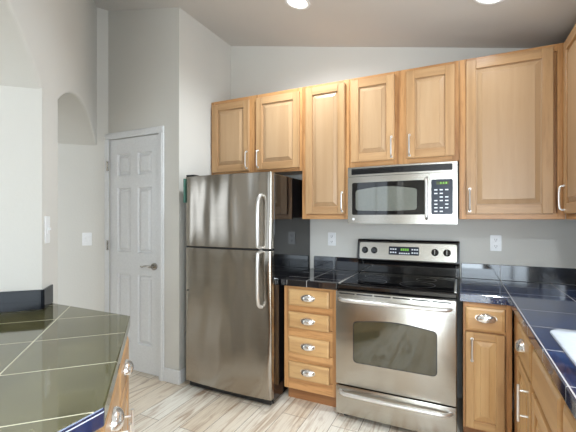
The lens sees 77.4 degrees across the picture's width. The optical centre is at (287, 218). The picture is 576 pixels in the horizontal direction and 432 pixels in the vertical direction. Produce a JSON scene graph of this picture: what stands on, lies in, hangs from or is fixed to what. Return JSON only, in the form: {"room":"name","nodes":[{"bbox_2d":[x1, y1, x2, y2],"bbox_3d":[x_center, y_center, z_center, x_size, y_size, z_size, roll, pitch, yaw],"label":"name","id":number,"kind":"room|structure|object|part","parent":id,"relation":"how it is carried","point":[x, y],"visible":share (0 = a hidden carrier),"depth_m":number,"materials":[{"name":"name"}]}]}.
{"room":"kitchen","nodes":[
{"label":"kitchen","id":0,"kind":"room"},
{"bbox_2d":[0,0,96,312],"bbox_3d":[-1.406,-0.309,1.700,0.400,3.379,3.300,0,0,-19],"label":"wall","id":1,"kind":"structure","parent":0,"point":[48,48],"depth_m":1.79,"materials":[{"name":"paint"}]},
{"bbox_2d":[0,284,52,311],"bbox_3d":[-1.432,0.405,1.792,0.413,0.098,0.153,0,0,-19],"label":"backsplash","id":2,"kind":"structure","parent":1,"relation":"attached to","point":[25,300],"depth_m":1.76,"materials":[{"name":"tile"}]},
{"bbox_2d":[45,216,50,243],"bbox_3d":[-1.243,0.060,1.869,0.018,0.140,0.075,0,0,-19],"label":"light switch","id":3,"kind":"object","parent":1,"relation":"attached to","point":[47,218],"visible":1,"depth_m":1.86,"materials":[{"name":"white plastic"}]},
{"bbox_2d":[58,7,107,311],"bbox_3d":[-2.967,-0.514,2.962,2.696,3.788,0.120,0,0,-19],"label":"wall","id":4,"kind":"structure","parent":0,"point":[80,167],"depth_m":3.29,"materials":[{"name":"paint"}]},
{"bbox_2d":[82,233,91,245],"bbox_3d":[-1.839,0.192,3.286,0.078,0.118,0.018,0,0,-20],"label":"light switch","id":5,"kind":"object","parent":4,"relation":"attached to","point":[86,237],"visible":1,"depth_m":3.29,"materials":[{"name":"white plastic"}]},
{"bbox_2d":[108,7,187,370],"bbox_3d":[-1.269,-0.303,3.221,0.860,3.365,0.110,0,0,26],"label":"wall","id":6,"kind":"structure","parent":0,"point":[148,48],"depth_m":3.06,"materials":[{"name":"paint"}]},
{"bbox_2d":[106,134,158,375],"bbox_3d":[-1.390,0.319,3.210,0.632,2.082,0.095,0,0,26],"label":"door","id":7,"kind":"structure","parent":6,"relation":"in","point":[134,162],"depth_m":3.20,"materials":[{"name":"white paint"}]},
{"bbox_3d":[-1.207,0.418,3.102,0.157,0.062,0.059,0,0,26],"label":"handle","id":8,"kind":"part","parent":7,"relation":"part of","materials":[{"name":"silver metal"}]},
{"bbox_2d":[104,126,163,380],"bbox_3d":[-1.384,0.298,3.202,0.737,2.163,0.022,0,0,26],"label":"trim","id":9,"kind":"structure","parent":6,"relation":"attached to","point":[159,129],"depth_m":3.06,"materials":[{"name":"white paint"}]},
{"bbox_2d":[164,367,186,384],"bbox_3d":[-0.815,1.323,3.339,0.171,0.115,0.745,0,0,26],"label":"baseboard","id":10,"kind":"structure","parent":6,"relation":"attached to","point":[173,376],"depth_m":3.00,"materials":[{"name":"white paint"}]},
{"bbox_2d":[188,14,230,175],"bbox_3d":[-0.743,-0.223,3.452,0.110,3.206,0.760,0,0,26],"label":"wall","id":11,"kind":"structure","parent":0,"point":[209,56],"depth_m":3.26,"materials":[{"name":"paint"}]},
{"bbox_2d":[129,370,513,431],"bbox_3d":[-1.415,1.440,0.459,9.000,0.120,6.900,0,0,26],"label":"floor","id":12,"kind":"structure","parent":0,"point":[159,406],"depth_m":2.55,"materials":[{"name":"brown wood"}]},
{"bbox_2d":[95,336,133,431],"bbox_3d":[-0.723,0.946,1.221,0.363,0.868,0.800,0,0,-19],"label":"base cabinet","id":13,"kind":"object","parent":12,"relation":"on","point":[117,419],"visible":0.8,"depth_m":1.29,"materials":[{"name":"brown wood"}]},
{"bbox_2d":[0,303,129,431],"bbox_3d":[-0.987,0.479,1.129,0.851,0.048,1.707,0,0,-19],"label":"countertop","id":14,"kind":"structure","parent":13,"relation":"on","point":[60,364],"depth_m":1.09,"materials":[{"name":"tile"}]},
{"bbox_3d":[-0.536,0.605,1.080,0.020,0.150,0.360,0,0,-19],"label":"drawer","id":15,"kind":"part","parent":13,"relation":"part of","materials":[{"name":"brown wood"}]},
{"bbox_3d":[-0.508,0.599,1.079,0.032,0.056,0.116,0,0,-19],"label":"cup pull","id":16,"kind":"part","parent":13,"relation":"part of","materials":[{"name":"silver metal"}]},
{"bbox_3d":[-0.666,0.605,1.448,0.020,0.150,0.360,0,0,-19],"label":"drawer","id":17,"kind":"part","parent":13,"relation":"part of","materials":[{"name":"brown wood"}]},
{"bbox_3d":[-0.666,0.976,1.448,0.020,0.568,0.360,0,0,-19],"label":"door","id":18,"kind":"part","parent":13,"relation":"part of","materials":[{"name":"brown wood"}]},
{"bbox_3d":[-0.665,0.976,1.448,0.018,0.470,0.262,0,0,-19],"label":"panel","id":19,"kind":"part","parent":13,"relation":"part of","materials":[{"name":"brown wood"}]},
{"bbox_3d":[-0.555,0.812,1.227,0.042,0.215,0.012,0,0,-19],"label":"handle","id":20,"kind":"part","parent":13,"relation":"part of","materials":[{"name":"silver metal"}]},
{"bbox_3d":[-0.638,0.599,1.447,0.032,0.056,0.116,0,0,-19],"label":"cup pull","id":21,"kind":"part","parent":13,"relation":"part of","materials":[{"name":"silver metal"}]},
{"bbox_3d":[-0.588,0.812,1.321,0.042,0.215,0.012,0,0,-19],"label":"handle","id":22,"kind":"part","parent":13,"relation":"part of","materials":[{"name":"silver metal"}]},
{"bbox_2d":[186,172,309,404],"bbox_3d":[-0.331,0.515,3.054,0.794,1.729,0.822,0,0,26],"label":"refrigerator","id":23,"kind":"object","parent":12,"relation":"on","point":[246,233],"visible":0.95,"depth_m":2.72,"materials":[{"name":"silver metal"}]},
{"bbox_2d":[183,179,185,202],"bbox_3d":[-0.836,-0.223,2.935,0.014,0.195,0.042,0,0,26],"label":"notepad","id":24,"kind":"object","parent":23,"relation":"attached to","point":[184,180],"visible":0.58,"depth_m":2.92,"materials":[{"name":"paper"}]},
{"bbox_3d":[-0.471,-0.056,2.760,0.794,0.559,0.058,0,0,26],"label":"freezer door","id":25,"kind":"part","parent":23,"relation":"part of","materials":[{"name":"metal"}]},
{"bbox_3d":[-0.471,0.774,2.760,0.794,1.076,0.058,0,0,26],"label":"door","id":26,"kind":"part","parent":23,"relation":"part of","materials":[{"name":"metal"}]},
{"bbox_3d":[-0.206,0.024,2.579,0.026,0.407,0.072,0,0,30],"label":"handle","id":27,"kind":"part","parent":23,"relation":"part of","materials":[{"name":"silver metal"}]},
{"bbox_3d":[-0.206,0.443,2.579,0.026,0.427,0.072,0,0,30],"label":"handle","id":28,"kind":"part","parent":23,"relation":"part of","materials":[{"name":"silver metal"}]},
{"bbox_2d":[284,285,337,406],"bbox_3d":[0.279,0.943,2.880,0.418,0.874,0.652,0,0,26],"label":"base cabinet","id":29,"kind":"object","parent":12,"relation":"on","point":[309,313],"visible":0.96,"depth_m":2.62,"materials":[{"name":"brown wood"}]},
{"bbox_3d":[0.137,1.123,2.604,0.116,0.055,0.030,0,0,26],"label":"cup pull","id":30,"kind":"part","parent":29,"relation":"part of","materials":[{"name":"silver metal"}]},
{"bbox_3d":[0.137,0.935,2.604,0.116,0.055,0.030,0,0,26],"label":"cup pull","id":31,"kind":"part","parent":29,"relation":"part of","materials":[{"name":"silver metal"}]},
{"bbox_3d":[0.137,0.751,2.604,0.116,0.055,0.030,0,0,26],"label":"cup pull","id":32,"kind":"part","parent":29,"relation":"part of","materials":[{"name":"silver metal"}]},
{"bbox_3d":[0.137,0.582,2.604,0.116,0.055,0.030,0,0,26],"label":"cup pull","id":33,"kind":"part","parent":29,"relation":"part of","materials":[{"name":"silver metal"}]},
{"bbox_3d":[0.148,1.129,2.627,0.320,0.122,0.020,0,0,26],"label":"drawer","id":34,"kind":"part","parent":29,"relation":"part of","materials":[{"name":"brown wood"}]},
{"bbox_3d":[0.148,0.941,2.627,0.320,0.122,0.020,0,0,26],"label":"drawer","id":35,"kind":"part","parent":29,"relation":"part of","materials":[{"name":"brown wood"}]},
{"bbox_3d":[0.148,0.756,2.627,0.320,0.117,0.020,0,0,26],"label":"drawer","id":36,"kind":"part","parent":29,"relation":"part of","materials":[{"name":"brown wood"}]},
{"bbox_3d":[0.148,0.588,2.627,0.320,0.120,0.020,0,0,26],"label":"drawer","id":37,"kind":"part","parent":29,"relation":"part of","materials":[{"name":"brown wood"}]},
{"bbox_2d":[281,268,357,289],"bbox_3d":[0.278,0.479,2.890,0.437,0.049,0.627,0,0,26],"label":"countertop","id":38,"kind":"structure","parent":29,"relation":"on","point":[313,277],"depth_m":2.71,"materials":[{"name":"tile"}]},
{"bbox_2d":[336,239,459,431],"bbox_3d":[0.801,0.777,2.574,0.774,1.206,0.732,0,0,26],"label":"range","id":39,"kind":"object","parent":12,"relation":"on","point":[397,316],"visible":1,"depth_m":2.33,"materials":[{"name":"silver metal"}]},
{"bbox_3d":[0.655,1.175,2.281,0.712,0.025,0.062,0,0,26],"label":"handle","id":40,"kind":"part","parent":39,"relation":"part of","materials":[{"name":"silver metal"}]},
{"bbox_3d":[0.653,0.548,2.277,0.712,0.025,0.067,0,0,26],"label":"handle","id":41,"kind":"part","parent":39,"relation":"part of","materials":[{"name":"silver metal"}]},
{"bbox_3d":[0.676,1.234,2.326,0.750,0.195,0.044,0,0,26],"label":"storage drawer","id":42,"kind":"part","parent":39,"relation":"part of","materials":[{"name":"metal"}]},
{"bbox_3d":[0.675,0.812,2.325,0.750,0.632,0.046,0,0,26],"label":"oven door","id":43,"kind":"part","parent":39,"relation":"part of","materials":[{"name":"metal"}]},
{"bbox_2d":[337,272,457,298],"bbox_3d":[0.810,0.468,2.606,0.758,0.047,0.588,0,0,26],"label":"cooktop","id":44,"kind":"object","parent":39,"relation":"in","point":[412,284],"depth_m":2.49,"materials":[{"name":"black glass"}]},
{"bbox_3d":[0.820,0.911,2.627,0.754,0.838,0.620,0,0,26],"label":"panel","id":45,"kind":"part","parent":39,"relation":"part of","materials":[{"name":"silver metal"}]},
{"bbox_3d":[0.930,0.266,2.844,0.734,0.133,0.019,0,0,26],"label":"control panel","id":46,"kind":"part","parent":39,"relation":"part of","materials":[{"name":"metal"}]},
{"bbox_3d":[1.119,0.263,2.740,0.054,0.054,0.030,0,0,26],"label":"knob","id":47,"kind":"part","parent":39,"relation":"part of","materials":[{"name":"black plastic"}]},
{"bbox_3d":[1.195,0.263,2.703,0.054,0.054,0.030,0,0,26],"label":"knob","id":48,"kind":"part","parent":39,"relation":"part of","materials":[{"name":"black plastic"}]},
{"bbox_2d":[462,301,511,431],"bbox_3d":[1.304,0.943,2.390,0.256,0.874,0.653,0,0,26],"label":"base cabinet","id":49,"kind":"object","parent":12,"relation":"on","point":[486,328],"visible":0.97,"depth_m":2.13,"materials":[{"name":"brown wood"}]},
{"bbox_3d":[1.098,0.790,2.145,0.018,0.148,0.033,0,0,26],"label":"handle","id":50,"kind":"part","parent":49,"relation":"part of","materials":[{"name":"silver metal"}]},
{"bbox_3d":[1.170,0.973,2.138,0.116,0.487,0.018,0,0,26],"label":"panel","id":51,"kind":"part","parent":49,"relation":"part of","materials":[{"name":"brown wood"}]},
{"bbox_3d":[1.170,0.605,2.138,0.204,0.140,0.020,0,0,26],"label":"drawer","id":52,"kind":"part","parent":49,"relation":"part of","materials":[{"name":"brown wood"}]},
{"bbox_3d":[1.170,0.973,2.138,0.204,0.575,0.020,0,0,26],"label":"door","id":53,"kind":"part","parent":49,"relation":"part of","materials":[{"name":"brown wood"}]},
{"bbox_3d":[1.165,0.592,2.112,0.116,0.056,0.030,0,0,26],"label":"cup pull","id":54,"kind":"part","parent":49,"relation":"part of","materials":[{"name":"silver metal"}]},
{"bbox_2d":[514,313,534,431],"bbox_3d":[1.405,0.943,1.659,0.663,0.874,0.672,0,0,26],"label":"base cabinet","id":55,"kind":"object","parent":12,"relation":"on","point":[523,347],"visible":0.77,"depth_m":1.64,"materials":[{"name":"brown wood"}]},
{"bbox_3d":[1.172,0.890,1.771,0.019,0.769,0.672,0,0,26],"label":"frame","id":56,"kind":"part","parent":55,"relation":"part of","materials":[{"name":"brown wood"}]},
{"bbox_3d":[1.069,0.589,1.666,0.032,0.056,0.116,0,0,26],"label":"cup pull","id":57,"kind":"part","parent":55,"relation":"part of","materials":[{"name":"silver metal"}]},
{"bbox_3d":[1.006,0.796,1.544,0.042,0.157,0.012,0,0,26],"label":"handle","id":58,"kind":"part","parent":55,"relation":"part of","materials":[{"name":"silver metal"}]},
{"bbox_3d":[1.099,0.980,1.669,0.018,0.452,0.261,0,0,26],"label":"panel","id":59,"kind":"part","parent":55,"relation":"part of","materials":[{"name":"brown wood"}]},
{"bbox_3d":[1.100,0.608,1.668,0.020,0.160,0.369,0,0,26],"label":"drawer","id":60,"kind":"part","parent":55,"relation":"part of","materials":[{"name":"brown wood"}]},
{"bbox_3d":[1.100,0.980,1.668,0.020,0.560,0.369,0,0,26],"label":"door","id":61,"kind":"part","parent":55,"relation":"part of","materials":[{"name":"brown wood"}]},
{"bbox_2d":[532,349,575,431],"bbox_3d":[1.072,0.943,0.913,0.621,0.874,0.960,0,0,26],"label":"base cabinet","id":62,"kind":"object","parent":12,"relation":"on","point":[550,412],"visible":0.52,"depth_m":1.21,"materials":[{"name":"brown wood"}]},
{"bbox_2d":[459,278,575,419],"bbox_3d":[1.064,0.479,1.207,0.883,0.049,2.987,0,0,26],"label":"countertop","id":63,"kind":"structure","parent":62,"relation":"on","point":[540,308],"depth_m":1.77,"materials":[{"name":"tile"}]},
{"bbox_2d":[550,329,575,365],"bbox_3d":[1.116,0.541,0.981,0.525,0.197,0.815,0,0,26],"label":"sink","id":64,"kind":"object","parent":63,"relation":"in","point":[566,339],"visible":1,"depth_m":1.30,"materials":[{"name":"white ceramic"}]},
{"bbox_3d":[0.904,0.984,1.260,0.018,0.444,0.332,0,0,26],"label":"panel","id":65,"kind":"part","parent":62,"relation":"part of","materials":[{"name":"brown wood"}]},
{"bbox_3d":[0.904,0.984,1.259,0.020,0.552,0.440,0,0,26],"label":"door","id":66,"kind":"part","parent":62,"relation":"part of","materials":[{"name":"brown wood"}]},
{"bbox_3d":[0.697,0.610,0.826,0.020,0.160,0.440,0,0,26],"label":"false drawer","id":67,"kind":"part","parent":62,"relation":"part of","materials":[{"name":"brown wood"}]},
{"bbox_2d":[94,0,575,47],"bbox_3d":[-1.415,-1.679,0.459,9.000,2.033,6.900,0,0,26],"label":"ceiling","id":68,"kind":"structure","parent":0,"point":[326,23],"depth_m":2.63,"materials":[{"name":"paint"}]},
{"bbox_2d":[285,0,309,9],"bbox_3d":[0.067,-1.523,2.544,0.180,0.042,0.183,0,0,30],"label":"recessed light","id":69,"kind":"object","parent":68,"relation":"in","point":[296,4],"visible":1,"depth_m":2.56,"materials":[{"name":"white paint"}]},
{"bbox_2d":[473,0,503,4],"bbox_3d":[1.155,-1.269,2.057,0.180,0.042,0.183,0,0,30],"label":"recessed light","id":70,"kind":"object","parent":68,"relation":"in","point":[482,2],"visible":1,"depth_m":2.12,"materials":[{"name":"white paint"}]},
{"bbox_2d":[231,46,575,408],"bbox_3d":[0.798,-0.211,3.070,3.000,3.183,0.120,0,0,26],"label":"wall","id":71,"kind":"structure","parent":0,"point":[255,70],"depth_m":2.98,"materials":[{"name":"paint"}]},
{"bbox_2d":[211,87,301,174],"bbox_3d":[-0.244,-0.737,3.292,0.925,0.690,0.372,0,0,26],"label":"upper cabinet","id":72,"kind":"object","parent":71,"relation":"attached to","point":[262,132],"visible":0.97,"depth_m":3.13,"materials":[{"name":"brown wood"}]},
{"bbox_3d":[-0.522,-0.734,3.265,0.282,0.509,0.018,0,0,26],"label":"panel","id":73,"kind":"part","parent":72,"relation":"part of","materials":[{"name":"brown wood"}]},
{"bbox_3d":[-0.522,-0.734,3.265,0.400,0.627,0.020,0,0,26],"label":"door","id":74,"kind":"part","parent":72,"relation":"part of","materials":[{"name":"brown wood"}]},
{"bbox_3d":[-0.372,-0.515,3.166,0.018,0.164,0.033,0,0,26],"label":"handle","id":75,"kind":"part","parent":72,"relation":"part of","materials":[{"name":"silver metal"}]},
{"bbox_3d":[-0.090,-0.734,3.059,0.413,0.627,0.020,0,0,26],"label":"door","id":76,"kind":"part","parent":72,"relation":"part of","materials":[{"name":"brown wood"}]},
{"bbox_3d":[-0.091,-0.734,3.058,0.295,0.509,0.018,0,0,26],"label":"panel","id":77,"kind":"part","parent":72,"relation":"part of","materials":[{"name":"brown wood"}]},
{"bbox_2d":[302,79,348,218],"bbox_3d":[0.354,-0.537,3.006,0.397,1.090,0.372,0,0,26],"label":"upper cabinet","id":78,"kind":"object","parent":71,"relation":"attached to","point":[325,107],"visible":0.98,"depth_m":2.87,"materials":[{"name":"brown wood"}]},
{"bbox_3d":[0.295,-0.544,2.874,0.214,0.907,0.018,0,0,26],"label":"panel","id":79,"kind":"part","parent":78,"relation":"part of","materials":[{"name":"brown wood"}]},
{"bbox_3d":[0.414,-0.127,2.789,0.018,0.164,0.033,0,0,26],"label":"handle","id":80,"kind":"part","parent":78,"relation":"part of","materials":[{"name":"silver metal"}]},
{"bbox_2d":[328,232,335,245],"bbox_3d":[0.389,0.186,3.194,0.072,0.116,0.007,0,0,26],"label":"power outlet","id":81,"kind":"object","parent":71,"relation":"attached to","point":[331,236],"visible":1,"depth_m":3.19,"materials":[{"name":"white plastic"}]},
{"bbox_2d":[314,256,357,270],"bbox_3d":[0.424,0.399,3.175,0.415,0.111,0.011,0,0,26],"label":"backsplash","id":82,"kind":"structure","parent":71,"relation":"attached to","point":[321,262],"depth_m":3.17,"materials":[{"name":"tile"}]},
{"bbox_2d":[349,61,458,167],"bbox_3d":[0.883,-0.737,2.754,0.770,0.690,0.372,0,0,26],"label":"upper cabinet","id":83,"kind":"object","parent":71,"relation":"attached to","point":[408,116],"visible":0.96,"depth_m":2.62,"materials":[{"name":"brown wood"}]},
{"bbox_3d":[0.636,-0.744,2.711,0.208,0.510,0.018,0,0,26],"label":"panel","id":84,"kind":"part","parent":83,"relation":"part of","materials":[{"name":"brown wood"}]},
{"bbox_3d":[0.636,-0.744,2.712,0.326,0.628,0.020,0,0,26],"label":"door","id":85,"kind":"part","parent":83,"relation":"part of","materials":[{"name":"brown wood"}]},
{"bbox_3d":[0.753,-0.525,2.628,0.018,0.164,0.033,0,0,26],"label":"handle","id":86,"kind":"part","parent":83,"relation":"part of","materials":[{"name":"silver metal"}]},
{"bbox_2d":[348,161,457,223],"bbox_3d":[0.866,-0.172,2.722,0.756,0.424,0.443,0,0,26],"label":"microwave","id":87,"kind":"object","parent":83,"relation":"attached to","point":[417,193],"visible":1,"depth_m":2.54,"materials":[{"name":"metal"}]},
{"bbox_3d":[0.719,-0.135,2.621,0.578,0.349,0.048,0,0,26],"label":"door","id":88,"kind":"part","parent":87,"relation":"part of","materials":[{"name":"metal"}]},
{"bbox_3d":[0.800,-0.347,2.583,0.756,0.070,0.048,0,0,26],"label":"vent panel","id":89,"kind":"part","parent":87,"relation":"part of","materials":[{"name":"metal"}]},
{"bbox_3d":[0.948,-0.137,2.465,0.022,0.302,0.049,0,0,26],"label":"handle","id":90,"kind":"part","parent":87,"relation":"part of","materials":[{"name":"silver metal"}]},
{"bbox_3d":[0.866,-0.525,2.574,0.018,0.164,0.033,0,0,26],"label":"handle","id":91,"kind":"part","parent":83,"relation":"part of","materials":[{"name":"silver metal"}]},
{"bbox_3d":[1.001,-0.744,2.537,0.200,0.510,0.018,0,0,26],"label":"panel","id":92,"kind":"part","parent":83,"relation":"part of","materials":[{"name":"brown wood"}]},
{"bbox_3d":[1.001,-0.744,2.537,0.318,0.628,0.020,0,0,26],"label":"door","id":93,"kind":"part","parent":83,"relation":"part of","materials":[{"name":"brown wood"}]},
{"bbox_2d":[490,235,500,250],"bbox_3d":[1.530,0.184,2.648,0.072,0.116,0.007,0,0,26],"label":"power outlet","id":94,"kind":"object","parent":71,"relation":"attached to","point":[495,240],"visible":1,"depth_m":2.65,"materials":[{"name":"white plastic"}]},
{"bbox_2d":[459,43,564,218],"bbox_3d":[1.498,-0.537,2.459,0.590,1.090,0.372,0,0,26],"label":"upper cabinet","id":95,"kind":"object","parent":71,"relation":"attached to","point":[511,103],"visible":0.97,"depth_m":2.32,"materials":[{"name":"brown wood"}]},
{"bbox_3d":[1.216,-0.122,2.406,0.018,0.164,0.033,0,0,26],"label":"handle","id":96,"kind":"part","parent":95,"relation":"part of","materials":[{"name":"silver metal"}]},
{"bbox_3d":[1.426,-0.543,2.333,0.367,0.915,0.018,0,0,26],"label":"panel","id":97,"kind":"part","parent":95,"relation":"part of","materials":[{"name":"brown wood"}]},
{"bbox_2d":[461,263,575,284],"bbox_3d":[1.079,0.399,1.206,0.884,0.111,2.999,0,0,26],"label":"backsplash","id":98,"kind":"structure","parent":71,"relation":"attached to","point":[553,275],"depth_m":2.58,"materials":[{"name":"tile"}]},
{"bbox_3d":[1.468,0.107,0.855,0.120,2.545,3.300,0,0,26],"label":"wall","id":99,"kind":"structure","parent":0,"visible":0},
{"bbox_2d":[558,24,575,219],"bbox_3d":[1.679,-0.537,1.858,0.357,1.090,0.660,0,0,26],"label":"upper cabinet","id":100,"kind":"object","parent":99,"relation":"attached to","point":[569,46],"visible":1,"depth_m":2.06,"materials":[{"name":"brown wood"}]},
{"bbox_3d":[1.651,-0.122,2.174,0.033,0.164,0.018,0,0,26],"label":"handle","id":101,"kind":"part","parent":100,"relation":"part of","materials":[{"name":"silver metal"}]},
{"bbox_3d":[1.575,-0.537,1.908,0.019,1.090,0.660,0,0,26],"label":"frame","id":102,"kind":"part","parent":100,"relation":"part of","materials":[{"name":"brown wood"}]},
{"bbox_3d":[1.556,-0.543,1.919,0.018,0.915,0.467,0,0,26],"label":"panel","id":103,"kind":"part","parent":100,"relation":"part of","materials":[{"name":"brown wood"}]}
]}

